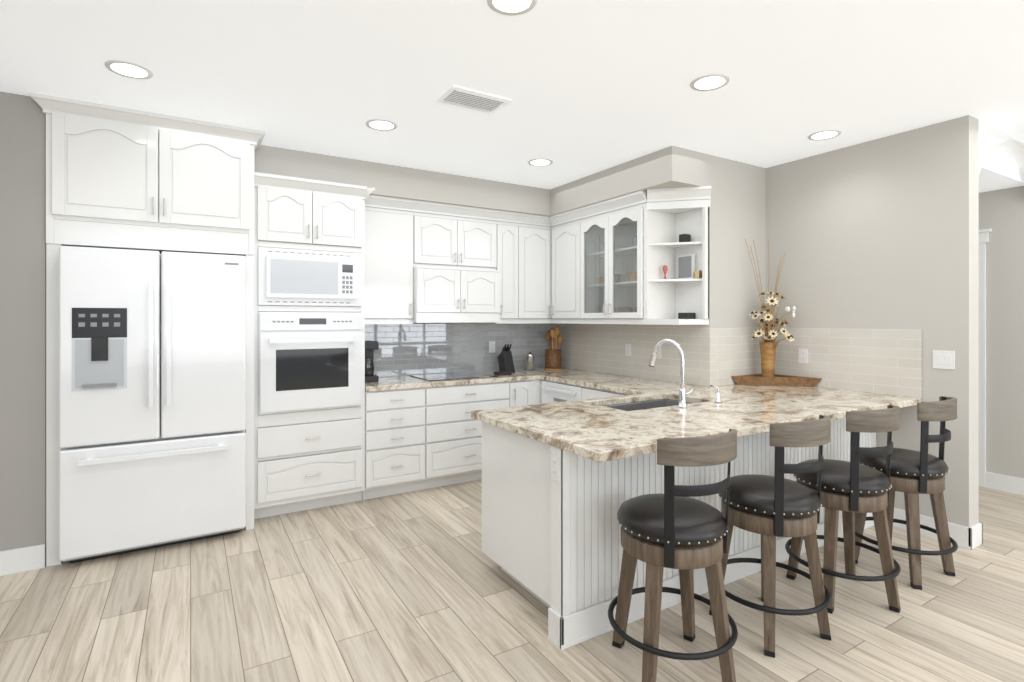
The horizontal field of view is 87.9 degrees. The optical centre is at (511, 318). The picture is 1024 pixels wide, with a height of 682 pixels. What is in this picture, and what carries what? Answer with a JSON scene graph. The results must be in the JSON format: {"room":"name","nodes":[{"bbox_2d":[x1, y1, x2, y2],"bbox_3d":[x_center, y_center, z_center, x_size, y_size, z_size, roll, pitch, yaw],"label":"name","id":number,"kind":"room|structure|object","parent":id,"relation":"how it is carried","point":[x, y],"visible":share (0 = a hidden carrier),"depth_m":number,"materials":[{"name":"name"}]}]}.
{"room":"kitchen","nodes":[
{"label":"kitchen","id":0,"kind":"room"},
{"bbox_2d":[0,91,45,566],"bbox_3d":[-5.157,0.080,2.028,5.275,2.730,0.690,0,0,-31],"label":"wall","id":1,"kind":"structure","parent":0,"point":[22,321],"depth_m":3.05,"materials":[{"name":"grey paint"}]},
{"bbox_2d":[0,544,44,575],"bbox_3d":[-4.973,1.377,1.724,5.275,0.135,0.019,0,0,-31],"label":"baseboard","id":2,"kind":"structure","parent":1,"relation":"attached to","point":[19,560],"depth_m":3.03,"materials":[{"name":"white wood"}]},
{"bbox_2d":[254,145,556,225],"bbox_3d":[-0.696,-1.155,4.874,3.085,0.260,0.440,0,0,-31],"label":"wall","id":3,"kind":"structure","parent":0,"point":[387,180],"depth_m":4.50,"materials":[{"name":"grey paint"}]},
{"bbox_2d":[365,206,552,323],"bbox_3d":[-1.215,0.080,4.905,15.000,2.730,0.150,0,0,-31],"label":"wall","id":4,"kind":"structure","parent":0,"point":[448,323],"depth_m":5.17,"materials":[{"name":"grey paint"}]},
{"bbox_2d":[365,195,416,323],"bbox_3d":[-1.153,-0.490,4.641,0.488,1.070,0.359,0,0,-31],"label":"upper cabinet","id":5,"kind":"object","parent":4,"relation":"attached to","point":[390,235],"depth_m":4.50,"materials":[{"name":"white wood"}]},
{"bbox_2d":[413,259,500,322],"bbox_3d":[-0.572,-0.226,4.953,0.830,0.518,0.427,0,0,-31],"label":"upper cabinet","id":6,"kind":"object","parent":4,"relation":"attached to","point":[445,265],"depth_m":4.76,"materials":[{"name":"white wood"}]},
{"bbox_2d":[417,200,500,266],"bbox_3d":[-0.589,-0.740,4.982,0.830,0.570,0.359,0,0,-31],"label":"upper cabinet","id":7,"kind":"object","parent":4,"relation":"attached to","point":[444,237],"depth_m":4.83,"materials":[{"name":"white wood"}]},
{"bbox_2d":[365,323,557,376],"bbox_3d":[-0.471,0.288,5.260,2.296,0.484,0.008,0,0,-31],"label":"tile","id":8,"kind":"structure","parent":4,"relation":"attached to","point":[411,349],"depth_m":5.18,"materials":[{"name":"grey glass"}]},
{"bbox_2d":[489,341,494,352],"bbox_3d":[-0.202,0.285,5.413,0.072,0.115,0.007,0,0,-31],"label":"outlet","id":9,"kind":"object","parent":8,"relation":"attached to","point":[491,343],"depth_m":5.41,"materials":[{"name":"white plastic"}]},
{"bbox_2d":[482,211,524,323],"bbox_3d":[-0.106,-0.490,5.275,0.301,1.070,0.359,0,0,-31],"label":"upper cabinet","id":10,"kind":"object","parent":4,"relation":"attached to","point":[513,233],"depth_m":5.14,"materials":[{"name":"white wood"}]},
{"bbox_2d":[525,214,550,323],"bbox_3d":[0.115,-0.490,5.409,0.433,1.070,0.359,0,0,-31],"label":"upper cabinet","id":11,"kind":"object","parent":4,"relation":"attached to","point":[537,233],"depth_m":5.28,"materials":[{"name":"white wood"}]},
{"bbox_2d":[0,479,1023,681],"bbox_3d":[1.024,1.495,1.204,15.000,0.100,13.000,0,0,-31],"label":"floor","id":12,"kind":"structure","parent":0,"point":[417,586],"depth_m":2.59,"materials":[{"name":"brown wood"}]},
{"bbox_2d":[29,92,264,566],"bbox_3d":[-2.406,0.081,3.643,1.217,2.728,0.770,0,0,-31],"label":"tall cabinet","id":13,"kind":"object","parent":12,"relation":"on","point":[123,178],"visible":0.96,"depth_m":3.30,"materials":[{"name":"white wood"}]},
{"bbox_2d":[59,246,245,562],"bbox_3d":[-2.360,0.512,3.581,0.960,1.865,0.829,0,0,-31],"label":"fridge","id":14,"kind":"object","parent":12,"relation":"on","point":[152,395],"visible":1,"depth_m":3.24,"materials":[{"name":"white metal"}]},
{"bbox_2d":[254,172,374,518],"bbox_3d":[-1.600,0.210,4.200,0.850,2.470,0.651,0,0,-31],"label":"tall cabinet","id":15,"kind":"object","parent":12,"relation":"on","point":[307,460],"visible":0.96,"depth_m":3.93,"materials":[{"name":"white wood"}]},
{"bbox_2d":[258,247,361,414],"bbox_3d":[-1.462,0.085,3.912,0.728,1.190,0.108,0,0,-31],"label":"wall oven","id":16,"kind":"object","parent":15,"relation":"in","point":[309,361],"visible":1,"depth_m":3.91,"materials":[{"name":"white metal"}]},
{"bbox_2d":[362,387,429,499],"bbox_3d":[-1.086,1.008,4.543,0.502,0.874,0.597,0,0,-31],"label":"base cabinet","id":17,"kind":"object","parent":12,"relation":"on","point":[416,439],"depth_m":4.30,"materials":[{"name":"white wood"}]},
{"bbox_2d":[430,381,517,487],"bbox_3d":[-0.502,1.008,4.896,0.863,0.874,0.597,0,0,-31],"label":"base cabinet","id":18,"kind":"object","parent":12,"relation":"on","point":[455,437],"depth_m":4.59,"materials":[{"name":"white wood"}]},
{"bbox_2d":[365,369,540,391],"bbox_3d":[-0.567,0.550,4.852,1.710,0.040,0.608,0,0,-31],"label":"countertop","id":19,"kind":"structure","parent":18,"relation":"on","point":[397,382],"depth_m":4.58,"materials":[{"name":"stone"}]},
{"bbox_2d":[365,340,378,381],"bbox_3d":[-1.255,0.359,4.547,0.160,0.340,0.240,0,0,-31],"label":"coffee maker","id":20,"kind":"object","parent":19,"relation":"on","point":[370,348],"visible":0.54,"depth_m":4.46,"materials":[{"name":"black plastic"}]},
{"bbox_2d":[410,372,498,380],"bbox_3d":[-0.533,0.526,4.899,0.680,0.008,0.465,0,0,-31],"label":"cooktop","id":21,"kind":"object","parent":19,"relation":"in","point":[447,376],"visible":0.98,"depth_m":4.82,"materials":[{"name":"black glass"}]},
{"bbox_2d":[494,371,511,375],"bbox_3d":[-0.088,0.517,5.043,0.130,0.025,0.120,0,0,-31],"label":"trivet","id":22,"kind":"object","parent":19,"relation":"on","point":[502,373],"visible":1,"depth_m":5.01,"materials":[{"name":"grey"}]},
{"bbox_2d":[498,344,514,372],"bbox_3d":[-0.056,0.389,5.308,0.100,0.280,0.180,0,0,-31],"label":"knife block","id":23,"kind":"object","parent":19,"relation":"on","point":[505,361],"visible":1,"depth_m":5.27,"materials":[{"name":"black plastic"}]},
{"bbox_2d":[518,379,541,405],"bbox_3d":[-0.020,1.008,5.188,0.362,0.874,0.597,0,0,-31],"label":"base cabinet","id":24,"kind":"object","parent":12,"relation":"on","point":[529,391],"depth_m":4.95,"materials":[{"name":"white wood"}]},
{"bbox_2d":[541,380,576,403],"bbox_3d":[0.710,1.008,4.905,0.640,0.874,0.679,0,0,-31],"label":"base cabinet","id":25,"kind":"object","parent":12,"relation":"on","point":[552,392],"depth_m":4.78,"materials":[{"name":"white wood"}]},
{"bbox_2d":[577,386,604,399],"bbox_3d":[0.974,1.008,4.470,0.640,0.874,0.434,0,0,-31],"label":"base cabinet","id":26,"kind":"object","parent":12,"relation":"on","point":[583,393],"depth_m":4.42,"materials":[{"name":"white wood"}]},
{"bbox_2d":[605,391,627,396],"bbox_3d":[1.153,1.008,4.175,0.640,0.874,0.445,0,0,-31],"label":"base cabinet","id":27,"kind":"object","parent":12,"relation":"on","point":[607,393],"depth_m":4.17,"materials":[{"name":"white wood"}]},
{"bbox_2d":[608,429,737,681],"bbox_3d":[0.660,0.941,2.211,0.516,1.009,0.516,0,0,-31],"label":"stool","id":28,"kind":"object","parent":12,"relation":"on","point":[673,526],"visible":1,"depth_m":2.05,"materials":[{"name":"brown wood"}]},
{"bbox_2d":[482,418,875,649],"bbox_3d":[1.189,1.008,3.413,2.805,0.874,0.872,0,0,-31],"label":"base cabinet","id":29,"kind":"object","parent":12,"relation":"on","point":[555,547],"visible":0.29,"depth_m":2.59,"materials":[{"name":"white wood"}]},
{"bbox_2d":[477,400,614,430],"bbox_3d":[0.232,0.550,3.033,0.769,0.040,0.390,0,0,-31],"label":"countertop","id":30,"kind":"structure","parent":29,"relation":"on","point":[499,417],"depth_m":3.08,"materials":[{"name":"stone"}]},
{"bbox_2d":[551,453,559,481],"bbox_3d":[0.194,0.665,2.376,0.007,0.112,0.066,0,0,-31],"label":"outlet","id":31,"kind":"object","parent":29,"relation":"attached to","point":[555,467],"visible":1,"depth_m":2.37,"materials":[{"name":"white plastic"}]},
{"bbox_2d":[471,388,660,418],"bbox_3d":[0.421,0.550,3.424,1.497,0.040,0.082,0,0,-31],"label":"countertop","id":32,"kind":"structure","parent":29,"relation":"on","point":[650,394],"depth_m":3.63,"materials":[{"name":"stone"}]},
{"bbox_2d":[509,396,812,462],"bbox_3d":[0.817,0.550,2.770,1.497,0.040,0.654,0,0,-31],"label":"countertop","id":33,"kind":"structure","parent":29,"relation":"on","point":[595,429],"depth_m":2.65,"materials":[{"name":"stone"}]},
{"bbox_2d":[605,399,691,410],"bbox_3d":[0.881,0.679,3.421,0.790,0.214,0.440,0,0,-31],"label":"sink","id":34,"kind":"object","parent":33,"relation":"in","point":[633,406],"visible":0.12,"depth_m":3.66,"materials":[{"name":"silver metal"}]},
{"bbox_2d":[649,339,693,407],"bbox_3d":[0.995,0.326,3.314,0.134,0.407,0.299,0,0,-31],"label":"faucet","id":35,"kind":"object","parent":33,"relation":"on","point":[683,393],"visible":1,"depth_m":3.19,"materials":[{"name":"silver metal"}]},
{"bbox_2d":[710,385,721,402],"bbox_3d":[1.301,0.476,3.394,0.042,0.106,0.081,0,0,-31],"label":"soap dispenser","id":36,"kind":"object","parent":33,"relation":"on","point":[717,400],"visible":1,"depth_m":3.37,"materials":[{"name":"silver metal"}]},
{"bbox_2d":[529,368,872,420],"bbox_3d":[1.041,0.550,4.352,0.656,0.040,3.128,0,0,-31],"label":"countertop","id":37,"kind":"structure","parent":29,"relation":"on","point":[835,409],"depth_m":3.83,"materials":[{"name":"stone"}]},
{"bbox_2d":[525,352,533,370],"bbox_3d":[0.185,0.437,5.489,0.094,0.185,0.094,0,0,-31],"label":"canister","id":38,"kind":"object","parent":37,"relation":"on","point":[529,361],"visible":1,"depth_m":5.45,"materials":[{"name":"silver metal"}]},
{"bbox_2d":[544,326,561,369],"bbox_3d":[0.436,0.302,5.576,0.192,0.455,0.231,0,0,-31],"label":"utensil crock","id":39,"kind":"object","parent":37,"relation":"on","point":[552,358],"visible":1,"depth_m":5.51,"materials":[{"name":"wood"}]},
{"bbox_2d":[721,384,921,409],"bbox_3d":[2.149,0.550,3.856,0.706,0.040,1.132,0,0,-31],"label":"countertop","id":40,"kind":"structure","parent":29,"relation":"on","point":[879,401],"depth_m":3.68,"materials":[{"name":"stone"}]},
{"bbox_2d":[731,374,821,386],"bbox_3d":[2.078,0.494,4.184,0.466,0.070,0.466,0,0,-31],"label":"tray","id":41,"kind":"object","parent":40,"relation":"on","point":[777,380],"visible":0.83,"depth_m":4.20,"materials":[{"name":"brown wood"}]},
{"bbox_2d":[745,239,795,376],"bbox_3d":[2.083,-0.070,4.245,0.354,1.173,0.326,0,0,-31],"label":"vase","id":42,"kind":"object","parent":41,"relation":"on","point":[768,344],"visible":0.98,"depth_m":4.25,"materials":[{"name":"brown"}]},
{"bbox_2d":[709,415,830,657],"bbox_3d":[1.206,0.941,2.507,0.516,1.009,0.516,0,0,-31],"label":"stool","id":43,"kind":"object","parent":12,"relation":"on","point":[769,509],"visible":0.96,"depth_m":2.33,"materials":[{"name":"brown wood"}]},
{"bbox_2d":[785,405,900,613],"bbox_3d":[1.730,0.941,2.800,0.516,1.009,0.516,0,0,-31],"label":"stool","id":44,"kind":"object","parent":12,"relation":"on","point":[850,488],"visible":0.92,"depth_m":2.63,"materials":[{"name":"brown wood"}]},
{"bbox_2d":[855,396,957,589],"bbox_3d":[2.251,0.941,3.080,0.516,1.009,0.516,0,0,-31],"label":"stool","id":45,"kind":"object","parent":12,"relation":"on","point":[914,474],"visible":0.92,"depth_m":2.90,"materials":[{"name":"brown wood"}]},
{"bbox_2d":[0,0,1023,188],"bbox_3d":[1.024,-1.335,1.204,15.000,0.100,13.000,0,0,-31],"label":"ceiling","id":46,"kind":"structure","parent":0,"point":[588,87],"depth_m":2.76,"materials":[{"name":"white paint"}]},
{"bbox_2d":[105,60,152,78],"bbox_3d":[-1.971,-1.282,2.735,0.204,0.005,0.204,0,0,-31],"label":"recessed light","id":47,"kind":"object","parent":46,"relation":"in","point":[128,69],"visible":1,"depth_m":2.73,"materials":[{"name":"white"}]},
{"bbox_2d":[366,119,396,130],"bbox_3d":[-0.862,-1.282,3.511,0.204,0.005,0.204,0,0,-31],"label":"recessed light","id":48,"kind":"object","parent":46,"relation":"in","point":[381,124],"visible":1,"depth_m":3.50,"materials":[{"name":"white"}]},
{"bbox_2d":[436,85,511,114],"bbox_3d":[-0.224,-1.276,3.114,0.380,0.017,0.240,0,0,-31],"label":"ceiling vent","id":49,"kind":"object","parent":46,"relation":"in","point":[465,98],"visible":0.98,"depth_m":3.10,"materials":[{"name":"white metal"}]},
{"bbox_2d":[487,0,536,15],"bbox_3d":[0.000,-1.282,2.139,0.204,0.005,0.204,0,0,-31],"label":"recessed light","id":50,"kind":"object","parent":46,"relation":"in","point":[511,7],"visible":1,"depth_m":2.18,"materials":[{"name":"white"}]},
{"bbox_2d":[528,158,552,165],"bbox_3d":[0.232,-1.282,4.348,0.204,0.005,0.204,0,0,-31],"label":"recessed light","id":51,"kind":"object","parent":46,"relation":"in","point":[540,162],"visible":0.98,"depth_m":4.35,"materials":[{"name":"white"}]},
{"bbox_2d":[690,74,729,90],"bbox_3d":[1.073,-1.282,2.882,0.204,0.005,0.204,0,0,-31],"label":"recessed light","id":52,"kind":"object","parent":46,"relation":"in","point":[709,82],"visible":1,"depth_m":2.88,"materials":[{"name":"white"}]},
{"bbox_2d":[808,130,840,139],"bbox_3d":[2.178,-1.282,3.702,0.204,0.005,0.204,0,0,-31],"label":"recessed light","id":53,"kind":"object","parent":46,"relation":"in","point":[824,135],"visible":0.94,"depth_m":3.70,"materials":[{"name":"white"}]},
{"bbox_2d":[550,146,709,219],"bbox_3d":[0.970,-1.155,4.695,0.420,0.260,1.530,0,0,-31],"label":"soffit","id":54,"kind":"structure","parent":0,"point":[672,167],"depth_m":4.24,"materials":[{"name":"grey paint"}]},
{"bbox_2d":[662,155,765,327],"bbox_3d":[1.399,0.080,5.230,0.870,2.730,2.000,0,0,-31],"label":"wall","id":55,"kind":"structure","parent":0,"point":[737,212],"depth_m":4.32,"materials":[{"name":"grey paint"}]},
{"bbox_2d":[549,206,616,323],"bbox_3d":[0.670,-0.490,5.242,0.359,1.070,0.563,0,0,-31],"label":"upper cabinet","id":56,"kind":"object","parent":55,"relation":"attached to","point":[583,251],"depth_m":4.91,"materials":[{"name":"white wood"}]},
{"bbox_2d":[558,324,710,386],"bbox_3d":[1.027,0.288,4.993,0.008,0.484,2.000,0,0,-31],"label":"tile","id":57,"kind":"structure","parent":55,"relation":"attached to","point":[599,348],"depth_m":4.79,"materials":[{"name":"tile"}]},
{"bbox_2d":[625,343,630,355],"bbox_3d":[1.072,0.285,4.903,0.007,0.115,0.072,0,0,-31],"label":"outlet","id":58,"kind":"object","parent":57,"relation":"attached to","point":[627,346],"depth_m":4.91,"materials":[{"name":"white plastic"}]},
{"bbox_2d":[766,115,978,526],"bbox_3d":[2.582,0.080,3.970,0.150,2.730,1.380,0,0,-31],"label":"wall","id":59,"kind":"structure","parent":0,"point":[881,233],"depth_m":3.65,"materials":[{"name":"grey paint"}]},
{"bbox_2d":[711,327,921,397],"bbox_3d":[2.144,0.300,3.850,0.720,0.460,1.128,0,0,-31],"label":"tile","id":60,"kind":"structure","parent":59,"relation":"attached to","point":[884,361],"depth_m":4.02,"materials":[{"name":"tile"}]},
{"bbox_2d":[799,349,807,363],"bbox_3d":[2.320,0.295,4.232,0.007,0.115,0.072,0,0,-31],"label":"outlet","id":61,"kind":"object","parent":60,"relation":"attached to","point":[803,355],"depth_m":4.23,"materials":[{"name":"white plastic"}]},
{"bbox_2d":[893,507,974,549],"bbox_3d":[2.737,1.377,3.549,0.019,0.135,0.531,0,0,-31],"label":"baseboard","id":62,"kind":"structure","parent":59,"relation":"attached to","point":[964,536],"depth_m":3.41,"materials":[{"name":"white wood"}]},
{"bbox_2d":[933,350,954,369],"bbox_3d":[2.804,0.265,3.450,0.008,0.118,0.118,0,0,-31],"label":"light switch","id":63,"kind":"object","parent":59,"relation":"attached to","point":[943,359],"depth_m":3.44,"materials":[{"name":"white plastic"}]},
{"bbox_2d":[973,522,982,545],"bbox_3d":[2.480,1.377,4.280,0.036,0.135,2.046,0,0,-31],"label":"baseboard","id":64,"kind":"structure","parent":59,"relation":"attached to","point":[979,526],"depth_m":3.38,"materials":[{"name":"white wood"}]},
{"bbox_2d":[979,186,1023,478],"bbox_3d":[4.810,0.080,3.495,0.150,2.730,13.000,0,0,-31],"label":"wall","id":65,"kind":"structure","parent":0,"point":[1001,213],"depth_m":4.44,"materials":[{"name":"grey paint"}]},
{"bbox_2d":[979,228,991,486],"bbox_3d":[3.795,0.338,4.993,0.033,2.215,1.105,0,0,-31],"label":"door frame","id":66,"kind":"structure","parent":65,"relation":"attached to","point":[983,237],"depth_m":4.57,"materials":[{"name":"white wood"}]},
{"bbox_2d":[985,472,1023,494],"bbox_3d":[6.087,1.377,1.226,0.015,0.135,7.795,0,0,-31],"label":"baseboard","id":67,"kind":"structure","parent":65,"relation":"attached to","point":[1015,485],"depth_m":4.45,"materials":[{"name":"white wood"}]},
{"bbox_2d":[979,121,1023,177],"bbox_3d":[3.616,-1.090,3.865,1.510,0.390,0.120,0,0,-31],"label":"wall","id":68,"kind":"structure","parent":0,"point":[990,137],"depth_m":3.62,"materials":[{"name":"white paint"}]},
{"bbox_2d":[979,146,1023,192],"bbox_3d":[3.085,-1.190,4.742,1.510,0.190,1.880,0,0,-31],"label":"ceiling","id":69,"kind":"structure","parent":0,"point":[1000,169],"depth_m":4.10,"materials":[{"name":"white paint"}]}
]}

